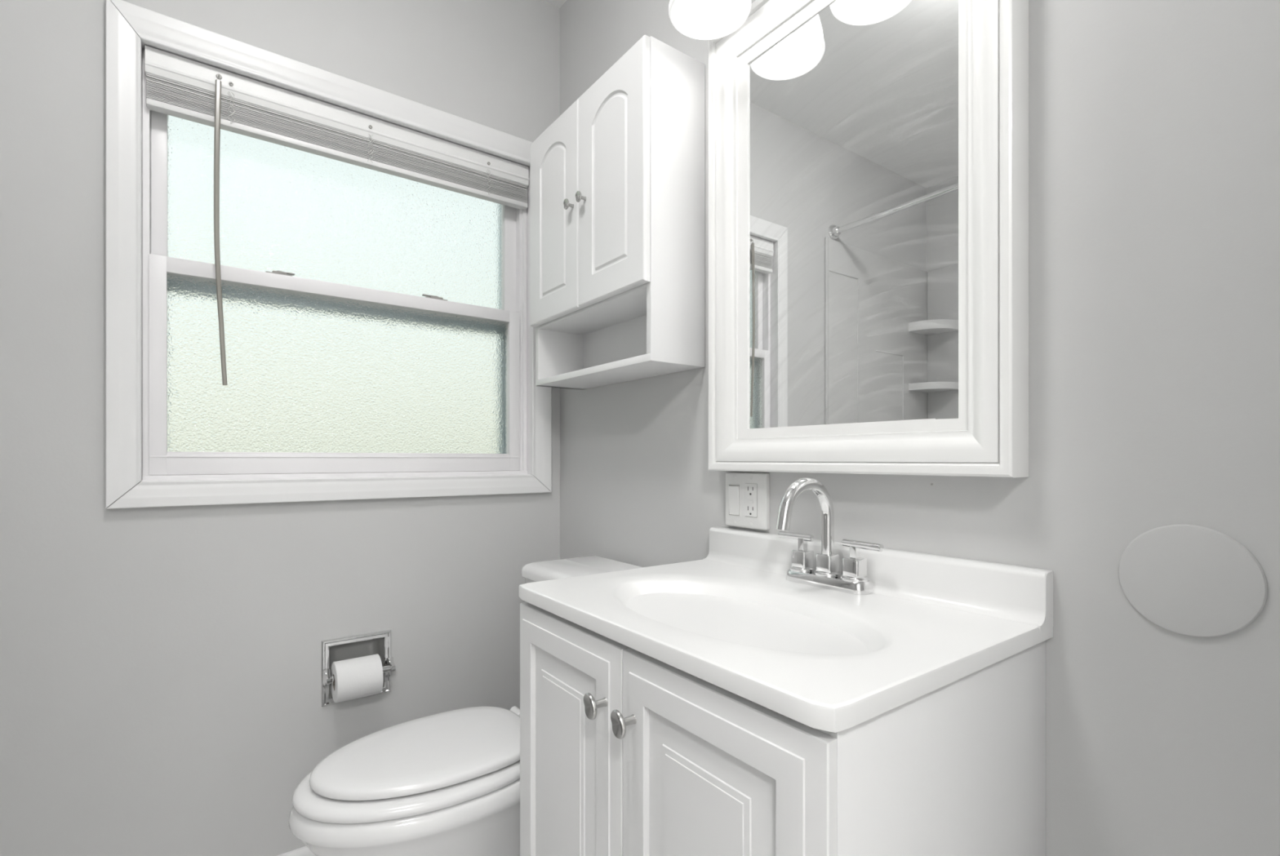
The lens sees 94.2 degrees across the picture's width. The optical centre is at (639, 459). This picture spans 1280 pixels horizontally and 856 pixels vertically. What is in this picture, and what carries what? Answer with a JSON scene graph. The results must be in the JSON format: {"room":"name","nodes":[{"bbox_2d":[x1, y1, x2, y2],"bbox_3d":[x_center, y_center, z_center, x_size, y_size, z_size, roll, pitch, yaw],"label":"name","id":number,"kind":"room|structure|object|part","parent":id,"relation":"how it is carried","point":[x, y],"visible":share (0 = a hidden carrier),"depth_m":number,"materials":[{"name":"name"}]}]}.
{"room":"bathroom","nodes":[
{"label":"bathroom","id":0,"kind":"room"},
{"bbox_2d":[0,0,559,855],"bbox_3d":[-1.173,-0.194,1.292,2.430,2.479,0.120,0,0,-36],"label":"wall","id":1,"kind":"structure","parent":0,"point":[161,667],"depth_m":1.33,"materials":[{"name":"grey paint"}]},
{"bbox_2d":[276,846,315,855],"bbox_3d":[-0.787,1.001,1.493,1.330,0.089,0.013,0,0,-36],"label":"baseboard","id":2,"kind":"structure","parent":1,"relation":"attached to","point":[303,851],"depth_m":1.46,"materials":[{"name":"white paint"}]},
{"bbox_2d":[105,0,551,509],"bbox_3d":[-0.734,-0.432,1.601,1.039,1.072,0.137,0,0,-36],"label":"window","id":3,"kind":"structure","parent":1,"relation":"in","point":[380,339],"depth_m":1.49,"materials":[{"name":"white paint"}]},
{"bbox_3d":[-1.095,-0.432,1.262,0.056,1.070,0.019,0,0,-36],"label":"casing","id":4,"kind":"part","parent":3,"relation":"part of","materials":[{"name":"white paint"}]},
{"bbox_3d":[-0.699,-0.935,1.553,1.037,0.066,0.019,0,0,-36],"label":"head casing","id":5,"kind":"part","parent":3,"relation":"part of","materials":[{"name":"white paint"}]},
{"bbox_3d":[-0.699,0.076,1.553,1.037,0.056,0.019,0,0,-36],"label":"sill casing","id":6,"kind":"part","parent":3,"relation":"part of","materials":[{"name":"white paint"}]},
{"bbox_3d":[-0.749,-0.658,1.617,0.898,0.480,0.030,0,0,-36],"label":"sash","id":7,"kind":"part","parent":3,"relation":"part of","materials":[{"name":"white plastic"}]},
{"bbox_3d":[-0.735,-0.209,1.583,0.882,0.488,0.030,0,0,-36],"label":"sash","id":8,"kind":"part","parent":3,"relation":"part of","materials":[{"name":"white plastic"}]},
{"bbox_3d":[-0.757,-0.659,1.611,0.826,0.418,0.004,0,0,-36],"label":"pane","id":9,"kind":"part","parent":3,"relation":"part of","materials":[{"name":"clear glass"}]},
{"bbox_2d":[144,45,528,385],"bbox_3d":[-0.715,-0.536,1.571,0.910,0.731,0.052,0,0,-36],"label":"window blind","id":10,"kind":"object","parent":3,"relation":"attached to","point":[178,86],"visible":1,"depth_m":1.48,"materials":[{"name":"white plastic"}]},
{"bbox_3d":[-0.951,-0.818,1.384,0.015,0.074,0.004,0,0,-36],"label":"ladder cord","id":11,"kind":"part","parent":10,"relation":"part of","materials":[{"name":"white fabric"}]},
{"bbox_3d":[-0.719,-0.782,1.576,0.906,0.014,0.028,0,0,-36],"label":"rail","id":12,"kind":"part","parent":10,"relation":"part of","materials":[{"name":"white plastic"}]},
{"bbox_3d":[-0.708,-0.818,1.563,0.015,0.074,0.004,0,0,-36],"label":"ladder cord","id":13,"kind":"part","parent":10,"relation":"part of","materials":[{"name":"white fabric"}]},
{"bbox_3d":[-0.446,-0.818,1.756,0.015,0.074,0.004,0,0,-36],"label":"ladder cord","id":14,"kind":"part","parent":10,"relation":"part of","materials":[{"name":"white fabric"}]},
{"bbox_3d":[-0.736,-0.215,1.582,0.826,0.414,0.004,0,0,-36],"label":"pane","id":15,"kind":"part","parent":3,"relation":"part of","materials":[{"name":"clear glass"}]},
{"bbox_3d":[-0.306,-0.432,1.842,0.063,1.070,0.019,0,0,-36],"label":"casing","id":16,"kind":"part","parent":3,"relation":"part of","materials":[{"name":"white paint"}]},
{"bbox_2d":[321,629,395,707],"bbox_3d":[-0.733,0.538,1.546,0.171,0.166,0.092,0,0,-36],"label":"toilet paper holder","id":17,"kind":"object","parent":1,"relation":"attached to","point":[340,649],"visible":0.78,"depth_m":1.56,"materials":[{"name":"silver metal"}]},
{"bbox_3d":[-0.777,0.547,1.480,0.018,0.040,0.036,0,0,-36],"label":"post","id":18,"kind":"part","parent":17,"relation":"part of","materials":[{"name":"silver metal"}]},
{"bbox_3d":[-0.746,0.538,1.560,0.131,0.132,0.053,0,0,-36],"label":"recess bowl","id":19,"kind":"part","parent":17,"relation":"part of","materials":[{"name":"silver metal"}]},
{"bbox_2d":[330,653,383,702],"bbox_3d":[-0.718,0.555,1.509,0.106,0.097,0.098,0,0,-36],"label":"toilet paper roll","id":20,"kind":"object","parent":17,"relation":"on","point":[360,677],"visible":0.97,"depth_m":1.48,"materials":[{"name":"white paper"}]},
{"bbox_3d":[-0.655,0.547,1.570,0.018,0.040,0.036,0,0,-36],"label":"post","id":21,"kind":"part","parent":17,"relation":"part of","materials":[{"name":"silver metal"}]},
{"bbox_2d":[543,0,566,8],"bbox_3d":[-0.610,-1.483,0.526,2.430,0.100,2.020,0,0,-36],"label":"ceiling","id":22,"kind":"structure","parent":0,"point":[558,3],"depth_m":1.87,"materials":[{"name":"white paint"}]},
{"bbox_2d":[560,0,1279,855],"bbox_3d":[0.319,-0.194,1.208,0.125,2.479,1.780,0,0,-36],"label":"wall","id":23,"kind":"structure","parent":0,"point":[1154,125],"depth_m":0.73,"materials":[{"name":"grey paint"}]},
{"bbox_2d":[529,35,705,389],"bbox_3d":[-0.090,-0.550,1.503,0.194,0.684,0.540,0,0,-36],"label":"upper cabinet","id":24,"kind":"object","parent":23,"relation":"attached to","point":[617,180],"visible":1,"depth_m":1.34,"materials":[{"name":"white paint"}]},
{"bbox_3d":[-0.226,-0.631,1.574,0.017,0.514,0.266,0,0,-36],"label":"door","id":25,"kind":"part","parent":24,"relation":"part of","materials":[{"name":"white paint"}]},
{"bbox_3d":[-0.175,-0.629,1.472,0.022,0.027,0.023,0,0,-36],"label":"knob","id":26,"kind":"part","parent":24,"relation":"part of","materials":[{"name":"silver metal"}]},
{"bbox_3d":[-0.140,-0.627,1.425,0.022,0.027,0.023,0,0,-36],"label":"knob","id":27,"kind":"part","parent":24,"relation":"part of","materials":[{"name":"silver metal"}]},
{"bbox_3d":[-0.066,-0.631,1.356,0.017,0.514,0.272,0,0,-36],"label":"door","id":28,"kind":"part","parent":24,"relation":"part of","materials":[{"name":"white paint"}]},
{"bbox_2d":[668,0,751,39],"bbox_3d":[0.278,-0.982,0.991,0.208,0.245,0.576,0,0,-36],"label":"vanity light","id":29,"kind":"object","parent":23,"relation":"attached to","point":[700,20],"visible":1,"depth_m":1.20,"materials":[{"name":"white glass"}]},
{"bbox_3d":[0.134,-0.928,1.145,0.056,0.086,0.056,0,0,-36],"label":"bulb","id":30,"kind":"part","parent":29,"relation":"part of","materials":[{"name":"white glass"}]},
{"bbox_2d":[725,472,769,530],"bbox_3d":[0.219,0.085,1.233,0.017,0.114,0.116,0,0,-36],"label":"outlet","id":31,"kind":"object","parent":23,"relation":"attached to","point":[747,494],"visible":1,"depth_m":1.22,"materials":[{"name":"white plastic"}]},
{"bbox_2d":[728,484,740,515],"bbox_3d":[0.198,0.086,1.252,0.006,0.066,0.033,0,0,-36],"label":"rocker switch","id":32,"kind":"object","parent":31,"relation":"attached to","point":[734,490],"depth_m":1.25,"materials":[{"name":"white plastic"}]},
{"bbox_2d":[744,483,757,517],"bbox_3d":[0.226,0.084,1.215,0.003,0.068,0.033,0,0,-36],"label":"receptacle","id":33,"kind":"object","parent":31,"relation":"attached to","point":[750,489],"depth_m":1.21,"materials":[{"name":"grey plastic"}]},
{"bbox_2d":[707,0,1028,477],"bbox_3d":[0.338,-0.434,1.039,0.054,0.916,0.590,0,0,-36],"label":"wall mirror","id":34,"kind":"object","parent":23,"relation":"attached to","point":[868,160],"visible":0.98,"depth_m":0.99,"materials":[{"name":"white paint"}]},
{"bbox_2d":[748,0,958,428],"bbox_3d":[0.345,-0.434,1.045,0.004,0.772,0.446,0,0,-36],"label":"mirror glass","id":35,"kind":"object","parent":34,"relation":"attached to","point":[853,104],"depth_m":1.01,"materials":[{"name":"silver mirror"}]},
{"bbox_2d":[704,526,1053,631],"bbox_3d":[0.344,0.186,1.039,0.044,0.075,0.642,0,0,-36],"label":"backsplash","id":36,"kind":"structure","parent":23,"relation":"attached to","point":[1012,593],"depth_m":0.90,"materials":[{"name":"white ceramic"}]},
{"bbox_3d":[-0.610,1.096,0.526,2.430,0.100,2.020,0,0,-36],"label":"floor","id":37,"kind":"structure","parent":0,"visible":0},
{"bbox_2d":[288,555,642,855],"bbox_3d":[-0.336,0.655,1.329,0.774,0.782,0.424,0,0,-36],"label":"toilet","id":38,"kind":"object","parent":37,"relation":"on","point":[446,784],"visible":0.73,"depth_m":1.15,"materials":[{"name":"white ceramic"}]},
{"bbox_3d":[-0.435,0.849,1.267,0.541,0.393,0.368,0,0,-36],"label":"bowl","id":39,"kind":"part","parent":38,"relation":"part of","materials":[{"name":"white ceramic"}]},
{"bbox_3d":[-0.456,0.639,1.251,0.478,0.024,0.352,0,0,-36],"label":"seat","id":40,"kind":"part","parent":38,"relation":"part of","materials":[{"name":"white plastic"}]},
{"bbox_3d":[-0.447,0.612,1.258,0.443,0.025,0.309,0,0,-36],"label":"lid","id":41,"kind":"part","parent":38,"relation":"part of","materials":[{"name":"white plastic"}]},
{"bbox_3d":[-0.114,0.482,1.492,0.211,0.342,0.406,0,0,-36],"label":"tank","id":42,"kind":"part","parent":38,"relation":"part of","materials":[{"name":"white ceramic"}]},
{"bbox_3d":[-0.117,0.287,1.490,0.226,0.047,0.424,0,0,-36],"label":"tank lid","id":43,"kind":"part","parent":38,"relation":"part of","materials":[{"name":"white ceramic"}]},
{"bbox_2d":[520,602,1045,855],"bbox_3d":[0.157,0.643,0.904,0.507,0.806,0.628,0,0,-36],"label":"vanity cabinet","id":44,"kind":"object","parent":37,"relation":"on","point":[624,751],"visible":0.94,"depth_m":0.69,"materials":[{"name":"white wood"}]},
{"bbox_3d":[-0.113,0.597,0.903,0.019,0.698,0.309,0,0,-36],"label":"door","id":45,"kind":"part","parent":44,"relation":"part of","materials":[{"name":"white wood"}]},
{"bbox_3d":[-0.057,0.325,0.788,0.027,0.033,0.028,0,0,-36],"label":"knob","id":46,"kind":"part","parent":44,"relation":"part of","materials":[{"name":"silver metal"}]},
{"bbox_3d":[-0.018,0.325,0.736,0.027,0.033,0.028,0,0,-36],"label":"knob","id":47,"kind":"part","parent":44,"relation":"part of","materials":[{"name":"silver metal"}]},
{"bbox_3d":[0.073,0.597,0.650,0.019,0.698,0.317,0,0,-36],"label":"door","id":48,"kind":"part","parent":44,"relation":"part of","materials":[{"name":"white wood"}]},
{"bbox_2d":[519,526,1053,733],"bbox_3d":[0.168,0.242,0.910,0.481,0.188,0.642,0,0,-36],"label":"sink","id":49,"kind":"object","parent":44,"relation":"in","point":[731,620],"visible":1,"depth_m":0.82,"materials":[{"name":"white ceramic"}]},
{"bbox_2d":[775,477,884,595],"bbox_3d":[0.305,0.123,1.017,0.167,0.185,0.169,0,0,4],"label":"faucet","id":50,"kind":"object","parent":49,"relation":"on","point":[854,580],"visible":1,"depth_m":1.00,"materials":[{"name":"silver metal"}]},
{"bbox_3d":[0.281,0.148,1.072,0.012,0.030,0.073,0,0,-36],"label":"lever","id":51,"kind":"part","parent":50,"relation":"part of","materials":[{"name":"silver metal"}]},
{"bbox_3d":[0.290,0.180,1.060,0.046,0.036,0.046,0,0,-36],"label":"handle","id":52,"kind":"part","parent":50,"relation":"part of","materials":[{"name":"silver metal"}]},
{"bbox_3d":[0.275,0.097,0.983,0.136,0.132,0.021,0,0,-36],"label":"spout","id":53,"kind":"part","parent":50,"relation":"part of","materials":[{"name":"silver metal"}]},
{"bbox_3d":[0.321,0.206,1.017,0.050,0.018,0.162,0,0,-36],"label":"plate","id":54,"kind":"part","parent":50,"relation":"part of","materials":[{"name":"silver metal"}]},
{"bbox_3d":[0.352,0.180,0.975,0.046,0.036,0.046,0,0,-36],"label":"handle","id":55,"kind":"part","parent":50,"relation":"part of","materials":[{"name":"silver metal"}]},
{"bbox_3d":[0.360,0.148,0.961,0.014,0.030,0.073,0,0,-31],"label":"lever","id":56,"kind":"part","parent":50,"relation":"part of","materials":[{"name":"silver metal"}]},
{"bbox_3d":[0.359,0.643,0.668,0.460,0.806,0.007,0,0,-36],"label":"panel","id":57,"kind":"part","parent":44,"relation":"part of","materials":[{"name":"white wood"}]}
]}

